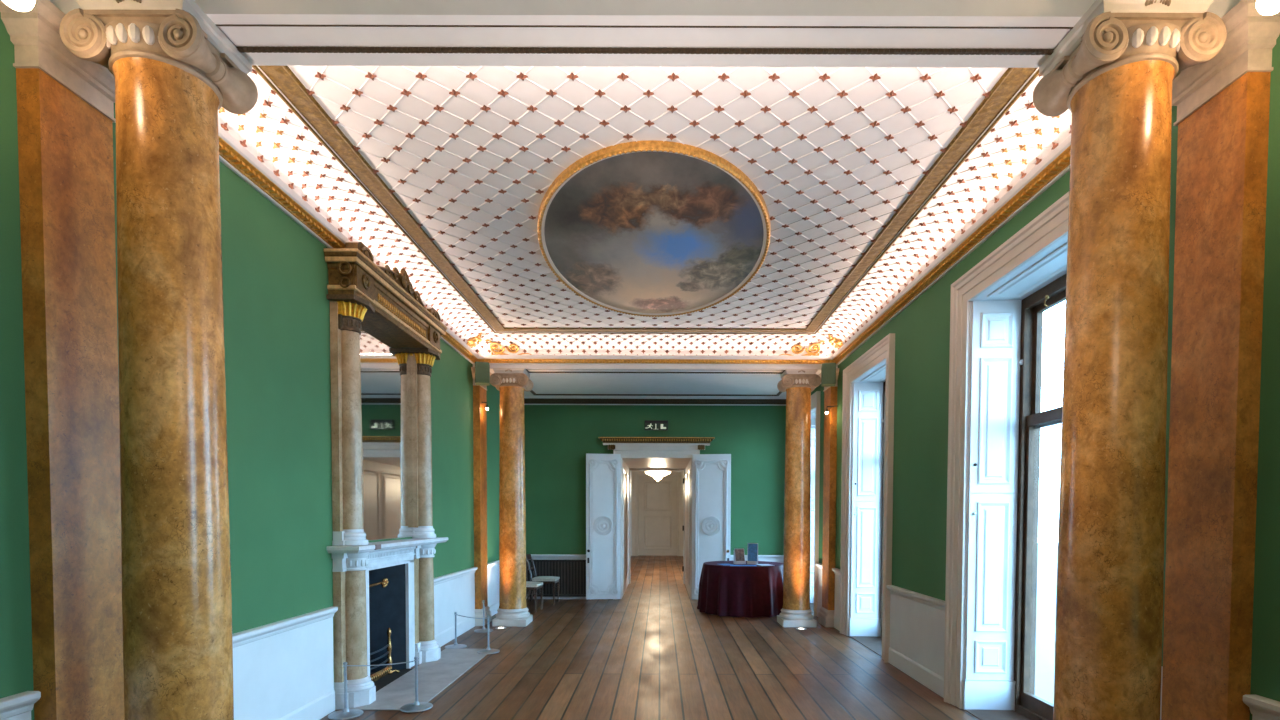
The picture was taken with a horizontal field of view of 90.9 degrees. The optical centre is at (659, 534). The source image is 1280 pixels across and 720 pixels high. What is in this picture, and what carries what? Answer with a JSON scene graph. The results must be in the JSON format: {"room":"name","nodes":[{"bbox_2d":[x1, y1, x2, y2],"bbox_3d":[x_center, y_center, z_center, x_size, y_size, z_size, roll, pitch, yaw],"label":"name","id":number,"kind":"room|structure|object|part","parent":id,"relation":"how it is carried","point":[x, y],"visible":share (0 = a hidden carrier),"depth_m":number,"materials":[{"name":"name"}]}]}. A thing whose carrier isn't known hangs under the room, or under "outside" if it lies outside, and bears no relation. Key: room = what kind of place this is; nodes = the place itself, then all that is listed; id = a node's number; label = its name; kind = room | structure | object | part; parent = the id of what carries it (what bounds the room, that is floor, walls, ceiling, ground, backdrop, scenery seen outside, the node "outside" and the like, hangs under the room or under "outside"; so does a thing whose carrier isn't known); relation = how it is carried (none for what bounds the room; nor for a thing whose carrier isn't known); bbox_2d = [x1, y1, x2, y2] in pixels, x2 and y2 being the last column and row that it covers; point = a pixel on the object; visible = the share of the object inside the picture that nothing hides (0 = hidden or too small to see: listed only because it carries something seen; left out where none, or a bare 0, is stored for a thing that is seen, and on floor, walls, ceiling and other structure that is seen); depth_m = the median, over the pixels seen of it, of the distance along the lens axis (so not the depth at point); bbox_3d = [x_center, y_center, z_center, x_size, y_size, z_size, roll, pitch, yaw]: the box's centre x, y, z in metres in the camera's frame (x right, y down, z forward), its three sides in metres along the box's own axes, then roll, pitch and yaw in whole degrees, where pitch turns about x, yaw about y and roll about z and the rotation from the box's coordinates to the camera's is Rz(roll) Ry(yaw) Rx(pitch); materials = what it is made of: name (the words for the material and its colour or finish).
{"room":"historic interior","nodes":[
{"label":"historic interior","id":0,"kind":"room"},
{"bbox_2d":[0,12,499,719],"bbox_3d":[-2.893,-0.696,5.156,0.450,4.250,13.550,0,2,0],"label":"wall","id":1,"kind":"structure","parent":0,"point":[276,305],"depth_m":4.26,"materials":[{"name":"green paint"}]},
{"bbox_2d":[0,691,40,719],"bbox_3d":[-2.646,1.150,0.557,0.055,0.850,4.240,0,2,0],"label":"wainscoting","id":2,"kind":"structure","parent":1,"relation":"attached to","point":[19,706],"depth_m":2.59,"materials":[{"name":"white paint"}]},
{"bbox_2d":[0,0,124,719],"bbox_3d":[-2.576,-0.337,2.831,0.185,3.680,0.530,0,2,0],"label":"pilaster","id":3,"kind":"object","parent":1,"relation":"attached to","point":[65,101],"visible":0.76,"depth_m":2.75,"materials":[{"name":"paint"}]},
{"bbox_2d":[232,607,337,719],"bbox_3d":[-2.646,1.038,4.110,0.055,0.850,2.050,0,2,0],"label":"wainscot","id":4,"kind":"structure","parent":1,"relation":"attached to","point":[283,669],"depth_m":4.49,"materials":[{"name":"white paint"}]},
{"bbox_2d":[323,242,446,545],"bbox_3d":[-2.559,-1.242,6.064,0.334,2.597,2.108,0,2,0],"label":"mirror","id":5,"kind":"object","parent":1,"relation":"attached to","point":[385,342],"visible":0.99,"depth_m":5.85,"materials":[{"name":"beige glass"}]},
{"bbox_2d":[360,319,413,540],"bbox_3d":[-2.658,-0.960,6.093,0.010,2.000,1.340,0,2,0],"label":"mirror glass","id":6,"kind":"object","parent":5,"relation":"attached to","point":[387,363],"depth_m":6.12,"materials":[{"name":"silver"}]},
{"bbox_2d":[434,567,477,646],"bbox_3d":[-2.645,0.913,8.103,0.055,0.850,1.900,0,2,0],"label":"wainscot","id":7,"kind":"structure","parent":1,"relation":"attached to","point":[454,592],"depth_m":8.10,"materials":[{"name":"white paint"}]},
{"bbox_2d":[471,367,491,625],"bbox_3d":[-2.576,-0.537,9.198,0.185,3.680,0.530,0,2,0],"label":"pilaster","id":8,"kind":"object","parent":1,"relation":"attached to","point":[479,391],"visible":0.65,"depth_m":9.06,"materials":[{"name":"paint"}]},
{"bbox_2d":[475,362,489,385],"bbox_3d":[-2.484,-2.251,8.821,0.190,0.290,0.244,0,2,-12],"label":"wall speaker","id":9,"kind":"object","parent":8,"relation":"attached to","point":[482,369],"visible":1,"depth_m":8.71,"materials":[{"name":"green paint"}]},
{"bbox_2d":[487,560,498,615],"bbox_3d":[-2.645,0.831,10.707,0.055,0.850,2.550,0,2,0],"label":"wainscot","id":10,"kind":"structure","parent":1,"relation":"attached to","point":[492,567],"depth_m":10.06,"materials":[{"name":"white paint"}]},
{"bbox_2d":[218,124,1070,365],"bbox_3d":[-0.068,-2.376,5.938,5.190,0.107,6.040,0,2,0],"label":"crown molding","id":11,"kind":"structure","parent":1,"relation":"attached to","point":[232,154],"depth_m":5.04,"materials":[{"name":"gold paint"}]},
{"bbox_2d":[288,66,1007,329],"bbox_3d":[-0.017,-2.744,5.947,6.190,0.188,6.680,0,2,0],"label":"ceiling","id":12,"kind":"structure","parent":0,"point":[473,154],"depth_m":4.21,"materials":[{"name":"paint"}]},
{"bbox_2d":[218,65,1071,355],"bbox_3d":[-0.067,-2.526,5.889,5.150,0.280,6.090,0,2,0],"label":"cove","id":13,"kind":"object","parent":12,"relation":"attached to","point":[270,131],"visible":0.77,"depth_m":5.18,"materials":[{"name":"paint"}]},
{"bbox_2d":[466,333,531,354],"bbox_3d":[-2.279,-2.616,8.763,0.902,0.208,0.391,-1,2,-40],"label":"scroll ornament","id":14,"kind":"object","parent":13,"relation":"attached to","point":[478,337],"visible":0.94,"depth_m":8.82,"materials":[{"name":"gold metal"}]},
{"bbox_2d":[779,334,842,355],"bbox_3d":[2.144,-2.603,8.763,0.902,0.208,0.391,2,2,40],"label":"scroll ornament","id":15,"kind":"object","parent":13,"relation":"attached to","point":[838,344],"visible":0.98,"depth_m":8.82,"materials":[{"name":"gold metal"}]},
{"bbox_2d":[49,0,1240,67],"bbox_3d":[-0.068,-2.364,2.767,5.190,0.408,0.300,0,2,0],"label":"beam","id":16,"kind":"structure","parent":12,"relation":"attached to","point":[595,33],"depth_m":2.72,"materials":[{"name":"paint"}]},
{"bbox_3d":[-0.064,-2.169,2.757,3.720,0.018,0.157,0,2,0],"label":"panel moulding","id":17,"kind":"part","parent":16,"relation":"part of","materials":[{"name":"white paint"}]},
{"bbox_2d":[252,65,1038,333],"bbox_3d":[-0.067,-2.651,5.885,4.350,0.030,5.290,0,2,0],"label":"ceiling band","id":18,"kind":"object","parent":12,"relation":"attached to","point":[1012,80],"visible":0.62,"depth_m":4.79,"materials":[{"name":"gold metal"}]},
{"bbox_2d":[537,140,770,316],"bbox_3d":[-0.052,-2.637,5.940,2.168,0.062,3.579,0,2,0],"label":"painting","id":19,"kind":"object","parent":12,"relation":"attached to","point":[654,228],"visible":1,"depth_m":5.37,"materials":[{"name":"paint"}]},
{"bbox_2d":[473,364,837,374],"bbox_3d":[-0.067,-2.564,9.124,5.190,0.408,0.340,0,2,0],"label":"beam","id":20,"kind":"structure","parent":12,"relation":"attached to","point":[531,369],"depth_m":8.98,"materials":[{"name":"paint"}]},
{"bbox_3d":[-0.063,-2.369,9.114,3.720,0.018,0.197,0,2,0],"label":"panel moulding","id":21,"kind":"part","parent":20,"relation":"part of","materials":[{"name":"white paint"}]},
{"bbox_2d":[320,555,979,719],"bbox_3d":[-0.204,1.293,11.696,6.400,0.120,27.100,0,2,0],"label":"floor","id":22,"kind":"structure","parent":0,"point":[649,653],"depth_m":6.45,"materials":[{"name":"brown wood"}]},
{"bbox_2d":[59,0,257,719],"bbox_3d":[-2.118,-0.333,2.756,0.566,3.680,0.496,0,2,0],"label":"marble column","id":23,"kind":"structure","parent":22,"relation":"on","point":[173,69],"depth_m":2.60,"materials":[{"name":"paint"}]},
{"bbox_3d":[-2.112,-2.000,2.704,0.448,0.072,0.445,0,2,0],"label":"egg moulding","id":24,"kind":"part","parent":23,"relation":"part of","materials":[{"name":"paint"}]},
{"bbox_2d":[328,662,363,719],"bbox_3d":[-2.504,1.222,5.016,0.256,0.427,0.256,0,2,0],"label":"stanchion","id":25,"kind":"object","parent":22,"relation":"on","point":[346,713],"visible":1,"depth_m":5.00,"materials":[{"name":"metal"}]},
{"bbox_3d":[-2.504,1.197,5.015,0.032,0.377,0.031,0,2,0],"label":"post","id":26,"kind":"part","parent":25,"relation":"part of","materials":[{"name":"metal"}]},
{"bbox_2d":[348,661,413,665],"bbox_3d":[-2.253,1.045,5.093,0.487,0.021,0.008,0,2,-18],"label":"cord","id":27,"kind":"object","parent":25,"relation":"hanging from","point":[409,661],"visible":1,"depth_m":5.09,"materials":[{"name":"grey fabric"}]},
{"bbox_2d":[327,537,447,709],"bbox_3d":[-2.715,0.738,6.132,0.615,1.362,2.130,0,2,0],"label":"fireplace","id":28,"kind":"object","parent":22,"relation":"on","point":[380,586],"depth_m":6.24,"materials":[{"name":"white stone"}]},
{"bbox_3d":[-2.769,0.473,6.047,0.161,0.095,0.410,0,2,4],"label":"damper rail","id":29,"kind":"part","parent":28,"relation":"part of","materials":[{"name":"gold metal"}]},
{"bbox_3d":[-2.775,1.166,6.030,0.301,0.476,0.663,0,2,0],"label":"fire grate","id":30,"kind":"part","parent":28,"relation":"part of","materials":[{"name":"gold metal"}]},
{"bbox_3d":[-2.803,0.852,6.060,0.360,1.100,0.880,0,2,0],"label":"register plate","id":31,"kind":"part","parent":28,"relation":"part of","materials":[{"name":"metal"}]},
{"bbox_2d":[327,537,447,552],"bbox_3d":[-2.540,0.087,6.111,0.260,0.057,2.130,0,2,0],"label":"mantel shelf","id":32,"kind":"object","parent":28,"relation":"attached to","point":[380,546],"depth_m":5.75,"materials":[{"name":"white stone"}]},
{"bbox_3d":[-2.704,1.152,6.290,0.068,0.465,0.068,0,2,0],"label":"finial post","id":33,"kind":"part","parent":28,"relation":"part of","materials":[{"name":"gold metal"}]},
{"bbox_2d":[349,648,486,709],"bbox_3d":[-2.262,1.391,6.322,0.575,0.008,2.350,0,2,0],"label":"hearth slab","id":34,"kind":"object","parent":22,"relation":"on","point":[434,677],"visible":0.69,"depth_m":6.04,"materials":[{"name":"stone"}]},
{"bbox_2d":[400,656,432,712],"bbox_3d":[-2.004,1.210,5.181,0.256,0.427,0.256,0,2,0],"label":"stanchion","id":35,"kind":"object","parent":34,"relation":"on","point":[417,706],"visible":1,"depth_m":5.17,"materials":[{"name":"metal"}]},
{"bbox_3d":[-2.004,1.185,5.180,0.032,0.377,0.031,0,2,0],"label":"post","id":36,"kind":"part","parent":35,"relation":"part of","materials":[{"name":"metal"}]},
{"bbox_2d":[445,612,466,648],"bbox_3d":[-2.463,1.141,7.600,0.256,0.427,0.256,0,2,0],"label":"stanchion","id":37,"kind":"object","parent":22,"relation":"on","point":[455,645],"visible":1,"depth_m":7.59,"materials":[{"name":"metal"}]},
{"bbox_3d":[-2.463,1.116,7.599,0.032,0.377,0.031,0,2,0],"label":"post","id":38,"kind":"part","parent":37,"relation":"part of","materials":[{"name":"metal"}]},
{"bbox_2d":[474,600,492,632],"bbox_3d":[-2.423,1.108,8.659,0.256,0.427,0.256,0,2,0],"label":"stanchion","id":39,"kind":"object","parent":22,"relation":"on","point":[483,630],"visible":0.98,"depth_m":8.64,"materials":[{"name":"metal"}]},
{"bbox_3d":[-2.423,1.083,8.659,0.032,0.377,0.031,0,2,0],"label":"post","id":40,"kind":"part","parent":39,"relation":"part of","materials":[{"name":"metal"}]},
{"bbox_2d":[477,615,499,653],"bbox_3d":[-1.988,1.144,7.300,0.256,0.427,0.256,0,2,0],"label":"stanchion","id":41,"kind":"object","parent":22,"relation":"on","point":[488,650],"visible":1,"depth_m":7.29,"materials":[{"name":"metal"}]},
{"bbox_3d":[-1.988,1.119,7.299,0.032,0.377,0.031,0,2,0],"label":"post","id":42,"kind":"part","parent":41,"relation":"part of","materials":[{"name":"metal"}]},
{"bbox_2d":[490,368,533,626],"bbox_3d":[-2.153,-0.536,9.198,0.566,3.680,0.496,0,2,0],"label":"marble column","id":43,"kind":"structure","parent":22,"relation":"on","point":[511,383],"depth_m":9.04,"materials":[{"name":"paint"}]},
{"bbox_3d":[-2.148,-2.203,9.146,0.448,0.072,0.445,0,2,0],"label":"egg moulding","id":44,"kind":"part","parent":43,"relation":"part of","materials":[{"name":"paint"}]},
{"bbox_2d":[526,581,542,611],"bbox_3d":[-2.300,0.822,10.537,0.598,0.890,0.431,0,2,4],"label":"chair","id":45,"kind":"object","parent":22,"relation":"on","point":[530,585],"visible":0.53,"depth_m":10.35,"materials":[{"name":"fabric"}]},
{"bbox_3d":[-2.223,0.869,10.533,0.430,0.048,0.370,0,2,4],"label":"seat rail","id":46,"kind":"part","parent":45,"relation":"part of","materials":[{"name":"beige fabric"}]},
{"bbox_3d":[-2.223,0.817,10.531,0.440,0.062,0.420,0,2,4],"label":"seat","id":47,"kind":"part","parent":45,"relation":"part of","materials":[{"name":"fabric"}]},
{"bbox_3d":[-2.042,1.070,10.336,0.052,0.400,0.051,0,2,4],"label":"leg","id":48,"kind":"part","parent":45,"relation":"part of","materials":[{"name":"brown wood"}]},
{"bbox_3d":[-2.015,1.058,10.715,0.052,0.400,0.051,0,2,4],"label":"leg","id":49,"kind":"part","parent":45,"relation":"part of","materials":[{"name":"brown wood"}]},
{"bbox_2d":[526,554,559,603],"bbox_3d":[-2.160,0.793,11.454,0.598,0.890,0.431,0,2,2],"label":"chair","id":50,"kind":"object","parent":22,"relation":"on","point":[545,579],"visible":0.95,"depth_m":11.29,"materials":[{"name":"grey wood"}]},
{"bbox_3d":[-2.357,0.798,11.288,0.162,0.890,0.046,0,2,2],"label":"leg","id":51,"kind":"part","parent":50,"relation":"part of","materials":[{"name":"brown wood"}]},
{"bbox_3d":[-2.345,0.787,11.632,0.162,0.890,0.046,0,2,2],"label":"leg","id":52,"kind":"part","parent":50,"relation":"part of","materials":[{"name":"brown wood"}]},
{"bbox_3d":[-2.082,0.788,11.451,0.440,0.062,0.420,0,2,2],"label":"seat","id":53,"kind":"part","parent":50,"relation":"part of","materials":[{"name":"fabric"}]},
{"bbox_3d":[-2.083,0.840,11.452,0.430,0.048,0.370,0,2,2],"label":"seat rail","id":54,"kind":"part","parent":50,"relation":"part of","materials":[{"name":"brown wood"}]},
{"bbox_3d":[-1.895,1.041,11.262,0.052,0.400,0.051,0,2,2],"label":"leg","id":55,"kind":"part","parent":50,"relation":"part of","materials":[{"name":"brown wood"}]},
{"bbox_3d":[-1.882,1.029,11.641,0.052,0.400,0.051,0,2,2],"label":"leg","id":56,"kind":"part","parent":50,"relation":"part of","materials":[{"name":"brown wood"}]},
{"bbox_2d":[526,560,589,599],"bbox_3d":[-1.883,0.844,11.888,1.340,0.755,0.070,0,2,0],"label":"radiator","id":57,"kind":"object","parent":22,"relation":"on","point":[572,573],"visible":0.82,"depth_m":11.87,"materials":[{"name":"black metal"}]},
{"bbox_2d":[777,369,820,626],"bbox_3d":[2.007,-0.523,9.198,0.566,3.680,0.496,0,2,0],"label":"marble column","id":58,"kind":"structure","parent":22,"relation":"on","point":[798,385],"depth_m":9.04,"materials":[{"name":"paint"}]},
{"bbox_3d":[2.012,-2.190,9.146,0.448,0.072,0.445,0,2,0],"label":"egg moulding","id":59,"kind":"part","parent":58,"relation":"part of","materials":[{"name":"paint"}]},
{"bbox_2d":[1033,0,1226,719],"bbox_3d":[1.974,-0.321,2.756,0.566,3.680,0.496,0,2,0],"label":"marble column","id":60,"kind":"structure","parent":22,"relation":"on","point":[1115,71],"depth_m":2.60,"materials":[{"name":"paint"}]},
{"bbox_3d":[1.978,-1.988,2.704,0.448,0.072,0.445,0,2,0],"label":"egg moulding","id":61,"kind":"part","parent":60,"relation":"part of","materials":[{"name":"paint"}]},
{"bbox_2d":[524,405,785,554],"bbox_3d":[-0.022,-0.947,13.402,6.190,4.250,2.950,0,2,0],"label":"wall","id":62,"kind":"structure","parent":0,"point":[558,438],"depth_m":11.91,"materials":[{"name":"green paint"}]},
{"bbox_2d":[526,554,585,598],"bbox_3d":[-1.837,0.794,11.954,1.670,0.850,0.055,0,2,0],"label":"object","id":63,"kind":"structure","parent":62,"relation":"attached to","point":[534,556],"depth_m":11.95,"materials":[{"name":"white paint"}]},
{"bbox_2d":[524,390,785,405],"bbox_3d":[-0.068,-2.470,10.588,5.190,0.128,2.580,0,2,0],"label":"crown molding","id":64,"kind":"structure","parent":62,"relation":"attached to","point":[528,400],"depth_m":11.78,"materials":[{"name":"white paint"}]},
{"bbox_3d":[-0.068,-2.465,10.588,5.190,0.082,2.580,0,2,0],"label":"gilt moulding","id":65,"kind":"part","parent":64,"relation":"part of","materials":[{"name":"brown metal"}]},
{"bbox_3d":[-0.068,-2.516,10.406,4.470,0.024,2.220,0,2,0],"label":"ceiling moulding","id":66,"kind":"part","parent":64,"relation":"part of","materials":[{"name":"white paint"}]},
{"bbox_2d":[598,437,714,599],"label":"door frame","id":67,"kind":"structure","parent":62,"relation":"in","point":[637,453],"depth_m":12.19,"materials":[{"name":"beige paint"}]},
{"bbox_2d":[586,453,620,598],"bbox_3d":[-1.061,-0.154,11.813,0.645,2.730,0.125,0,2,-9],"label":"door","id":68,"kind":"structure","parent":67,"relation":"attached to","point":[603,471],"depth_m":11.82,"materials":[{"name":"white paint"}]},
{"bbox_2d":[599,438,713,445],"bbox_3d":[-0.065,-1.760,11.816,2.150,0.145,0.170,0,2,0],"label":"hood","id":69,"kind":"object","parent":67,"relation":"attached to","point":[606,441],"depth_m":11.79,"materials":[{"name":"white wood"}]},
{"bbox_3d":[-0.069,-0.195,11.922,1.630,2.840,0.055,0,2,0],"label":"architrave","id":70,"kind":"part","parent":67,"relation":"part of","materials":[{"name":"beige paint"}]},
{"bbox_3d":[-0.069,-0.213,14.741,1.350,2.700,0.120,0,2,0],"label":"frame","id":71,"kind":"part","parent":67,"relation":"part of","materials":[{"name":"white paint"}]},
{"bbox_2d":[692,454,730,598],"bbox_3d":[0.960,-0.148,11.814,0.720,2.730,0.125,0,2,8],"label":"door","id":72,"kind":"structure","parent":67,"relation":"attached to","point":[711,473],"depth_m":11.82,"materials":[{"name":"white paint"}]},
{"bbox_2d":[645,420,667,429],"bbox_3d":[-0.069,-2.064,11.857,0.440,0.180,0.068,0,2,0],"label":"exit sign","id":73,"kind":"object","parent":62,"relation":"attached to","point":[649,424],"visible":1,"depth_m":11.83,"materials":[{"name":"black plastic"}]},
{"bbox_2d":[730,555,783,562],"bbox_3d":[1.708,0.805,11.954,1.620,0.850,0.055,0,2,0],"label":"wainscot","id":74,"kind":"structure","parent":62,"relation":"attached to","point":[771,558],"depth_m":11.95,"materials":[{"name":"white paint"}]},
{"bbox_2d":[524,374,785,396],"bbox_3d":[-0.017,-2.763,10.729,6.190,0.450,2.880,0,2,0],"label":"ceiling","id":75,"kind":"structure","parent":0,"point":[744,384],"depth_m":10.62,"materials":[{"name":"paint"}]},
{"bbox_2d":[632,471,683,510],"bbox_3d":[-0.047,-1.080,20.026,6.700,4.100,10.300,0,2,0],"label":"wall","id":76,"kind":"structure","parent":0,"point":[632,471],"depth_m":24.66,"materials":[{"name":"beige paint"}]},
{"bbox_2d":[631,471,631,555],"bbox_3d":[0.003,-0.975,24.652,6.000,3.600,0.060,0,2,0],"label":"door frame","id":77,"kind":"object","parent":76,"relation":"attached to","point":[631,471],"visible":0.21,"depth_m":24.63,"materials":[{"name":"white paint"}]},
{"bbox_2d":[632,471,682,555],"bbox_3d":[-0.087,-0.867,24.880,1.980,3.370,0.510,0,2,0],"label":"door","id":78,"kind":"structure","parent":76,"relation":"in","point":[657,506],"depth_m":24.94,"materials":[{"name":"beige paint"}]},
{"bbox_2d":[644,471,671,480],"bbox_3d":[-0.053,-2.188,16.940,0.770,1.490,0.770,0,2,0],"label":"lamp","id":79,"kind":"object","parent":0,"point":[657,475],"visible":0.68,"depth_m":16.77,"materials":[{"name":"beige glass"}]},
{"bbox_2d":[811,34,1279,719],"bbox_3d":[2.797,-0.679,5.156,0.550,4.250,13.550,0,2,0],"label":"wall","id":80,"kind":"structure","parent":0,"point":[921,330],"depth_m":5.55,"materials":[{"name":"green paint"}]},
{"bbox_2d":[810,391,820,615],"bbox_3d":[2.759,-0.502,10.829,0.606,3.580,1.720,0,2,0],"label":"window","id":81,"kind":"structure","parent":80,"relation":"in","point":[815,398],"depth_m":10.05,"materials":[{"name":"glass"}]},
{"bbox_2d":[810,505,814,589],"bbox_3d":[2.717,0.231,11.464,0.375,1.535,0.035,0,2,4],"label":"shutter","id":82,"kind":"object","parent":81,"relation":"attached to","point":[812,506],"depth_m":11.45,"materials":[{"name":"white paint"}]},
{"bbox_2d":[811,419,815,504],"bbox_3d":[2.722,-1.319,11.416,0.375,1.555,0.035,0,2,4],"label":"shutter","id":83,"kind":"object","parent":81,"relation":"attached to","point":[813,421],"depth_m":11.40,"materials":[{"name":"white paint"}]},
{"bbox_2d":[815,563,821,616],"bbox_3d":[2.490,0.877,9.727,0.055,0.850,0.570,0,2,0],"label":"wainscot","id":84,"kind":"structure","parent":80,"relation":"attached to","point":[819,566],"depth_m":9.89,"materials":[{"name":"white paint"}]},
{"bbox_2d":[818,368,838,626],"bbox_3d":[2.429,-0.522,9.198,0.185,3.680,0.530,0,2,0],"label":"pilaster","id":85,"kind":"object","parent":80,"relation":"attached to","point":[826,614],"visible":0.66,"depth_m":9.06,"materials":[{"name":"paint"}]},
{"bbox_2d":[821,363,835,386],"bbox_3d":[2.357,-2.236,8.821,0.190,0.290,0.244,1,2,12],"label":"wall speaker","id":86,"kind":"object","parent":85,"relation":"attached to","point":[828,370],"visible":1,"depth_m":8.71,"materials":[{"name":"green paint"}]},
{"bbox_2d":[823,364,834,382],"bbox_3d":[2.333,-2.232,8.705,0.160,0.250,0.006,1,2,12],"label":"grille","id":87,"kind":"object","parent":86,"relation":"attached to","point":[828,369],"depth_m":8.70,"materials":[{"name":"green paint"}]},
{"bbox_2d":[832,568,839,630],"bbox_3d":[2.490,0.906,8.813,0.055,0.850,0.460,0,2,0],"label":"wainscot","id":88,"kind":"structure","parent":80,"relation":"attached to","point":[836,571],"depth_m":8.89,"materials":[{"name":"white paint"}]},
{"bbox_2d":[840,333,894,662],"bbox_3d":[2.758,-0.403,7.681,0.606,3.580,1.720,0,2,0],"label":"window","id":89,"kind":"structure","parent":80,"relation":"in","point":[869,381],"depth_m":8.28,"materials":[{"name":"beige paint"}]},
{"bbox_2d":[850,502,880,617],"bbox_3d":[2.717,0.330,8.316,0.375,1.535,0.035,0,2,4],"label":"shutter","id":90,"kind":"object","parent":89,"relation":"attached to","point":[865,517],"depth_m":8.31,"materials":[{"name":"white paint"}]},
{"bbox_2d":[852,382,882,500],"bbox_3d":[2.722,-1.220,8.267,0.375,1.555,0.035,0,2,4],"label":"shutter","id":91,"kind":"object","parent":89,"relation":"attached to","point":[867,397],"depth_m":8.26,"materials":[{"name":"white paint"}]},
{"bbox_3d":[2.983,-0.307,7.684,0.156,3.348,1.250,0,2,0],"label":"sash frame","id":92,"kind":"part","parent":89,"relation":"part of","materials":[{"name":"brown paint"}]},
{"bbox_2d":[887,585,944,697],"bbox_3d":[2.490,0.990,6.149,0.055,0.850,1.430,0,2,0],"label":"wainscot","id":93,"kind":"structure","parent":80,"relation":"attached to","point":[917,620],"depth_m":6.08,"materials":[{"name":"white paint"}]},
{"bbox_2d":[944,192,1068,719],"bbox_3d":[2.758,-0.304,4.532,0.606,3.580,1.720,0,2,0],"label":"window","id":94,"kind":"structure","parent":80,"relation":"in","point":[996,419],"depth_m":5.12,"materials":[{"name":"beige paint"}]},
{"bbox_2d":[965,494,1016,680],"bbox_3d":[2.717,0.428,5.167,0.375,1.535,0.035,0,2,4],"label":"shutter","id":95,"kind":"object","parent":94,"relation":"attached to","point":[990,519],"depth_m":5.16,"materials":[{"name":"white paint"}]},
{"bbox_2d":[968,300,1020,492],"bbox_3d":[2.721,-1.121,5.119,0.375,1.555,0.035,0,2,4],"label":"shutter","id":96,"kind":"object","parent":94,"relation":"attached to","point":[994,326],"depth_m":5.11,"materials":[{"name":"white paint"}]},
{"bbox_3d":[2.983,-0.208,4.535,0.156,3.348,1.250,0,2,0],"label":"sash frame","id":97,"kind":"part","parent":94,"relation":"part of","materials":[{"name":"brown paint"}]},
{"bbox_3d":[2.959,0.239,4.550,0.040,2.355,1.110,0,2,0],"label":"sash","id":98,"kind":"part","parent":94,"relation":"part of","materials":[{"name":"brown paint"}]},
{"bbox_3d":[3.009,-1.318,4.500,0.040,0.970,1.110,0,2,0],"label":"sash","id":99,"kind":"part","parent":94,"relation":"part of","materials":[{"name":"brown paint"}]},
{"bbox_2d":[1160,666,1162,719],"bbox_3d":[2.489,1.076,3.395,0.055,0.850,0.640,0,2,0],"label":"baseboard","id":100,"kind":"structure","parent":80,"relation":"attached to","point":[1161,666],"depth_m":3.15,"materials":[{"name":"white paint"}]},
{"bbox_2d":[1161,0,1279,719],"bbox_3d":[2.429,-0.322,2.831,0.185,3.680,0.530,0,2,0],"label":"pilaster","id":101,"kind":"object","parent":80,"relation":"attached to","point":[1222,102],"visible":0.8,"depth_m":2.74,"materials":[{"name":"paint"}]},
{"bbox_2d":[1243,695,1279,719],"bbox_3d":[2.489,1.166,0.557,0.055,0.850,4.240,0,2,0],"label":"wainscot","id":102,"kind":"structure","parent":80,"relation":"attached to","point":[1261,708],"depth_m":2.60,"materials":[{"name":"white paint"}]},
{"bbox_3d":[-0.018,-2.466,0.318,6.190,0.390,4.590,0,2,0],"label":"ceiling","id":103,"kind":"structure","parent":0,"visible":0},
{"bbox_2d":[2,0,34,10],"bbox_3d":[-2.264,-2.095,2.205,0.100,0.485,0.100,0,2,0],"label":"spot lamp","id":104,"kind":"object","parent":103,"relation":"attached to","point":[20,5],"visible":1,"depth_m":2.21,"materials":[{"name":"beige"}]},
{"bbox_2d":[1256,0,1279,14],"bbox_3d":[2.161,-2.081,2.205,0.100,0.485,0.100,0,2,0],"label":"spot lamp","id":105,"kind":"object","parent":103,"relation":"attached to","point":[1265,7],"visible":1,"depth_m":2.21,"materials":[{"name":"beige"}]},
{"label":"outside","id":106,"kind":"structure","parent":0,"visible":0},
{"bbox_2d":[1035,543,1057,703],"bbox_3d":[21.545,1.671,12.557,36.900,0.200,65.000,0,2,0],"label":"terrace","id":107,"kind":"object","parent":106,"point":[1047,552],"depth_m":11.50,"materials":[{"name":"white"}]},
{"bbox_3d":[1.397,0.881,10.533,1.320,0.785,1.320,0,2,0],"label":"round table","id":108,"kind":"object","parent":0,"visible":0},
{"bbox_2d":[697,561,782,617],"bbox_3d":[1.393,0.866,10.518,1.541,0.783,1.553,0,2,0],"label":"tablecloth","id":109,"kind":"object","parent":108,"relation":"on","point":[724,590],"visible":0.78,"depth_m":9.91,"materials":[{"name":"red fabric"}]},
{"bbox_2d":[734,549,745,563],"bbox_3d":[1.319,0.351,10.417,0.170,0.250,0.124,0,2,-14],"label":"stand","id":110,"kind":"object","parent":109,"relation":"on","point":[739,556],"visible":1,"depth_m":10.41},
{"bbox_2d":[747,543,757,563],"bbox_3d":[1.530,0.307,10.408,0.170,0.340,0.149,1,2,12],"label":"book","id":111,"kind":"object","parent":109,"relation":"on","point":[752,553],"visible":0.97,"depth_m":10.40,"materials":[{"name":"blue paper"}]}
]}

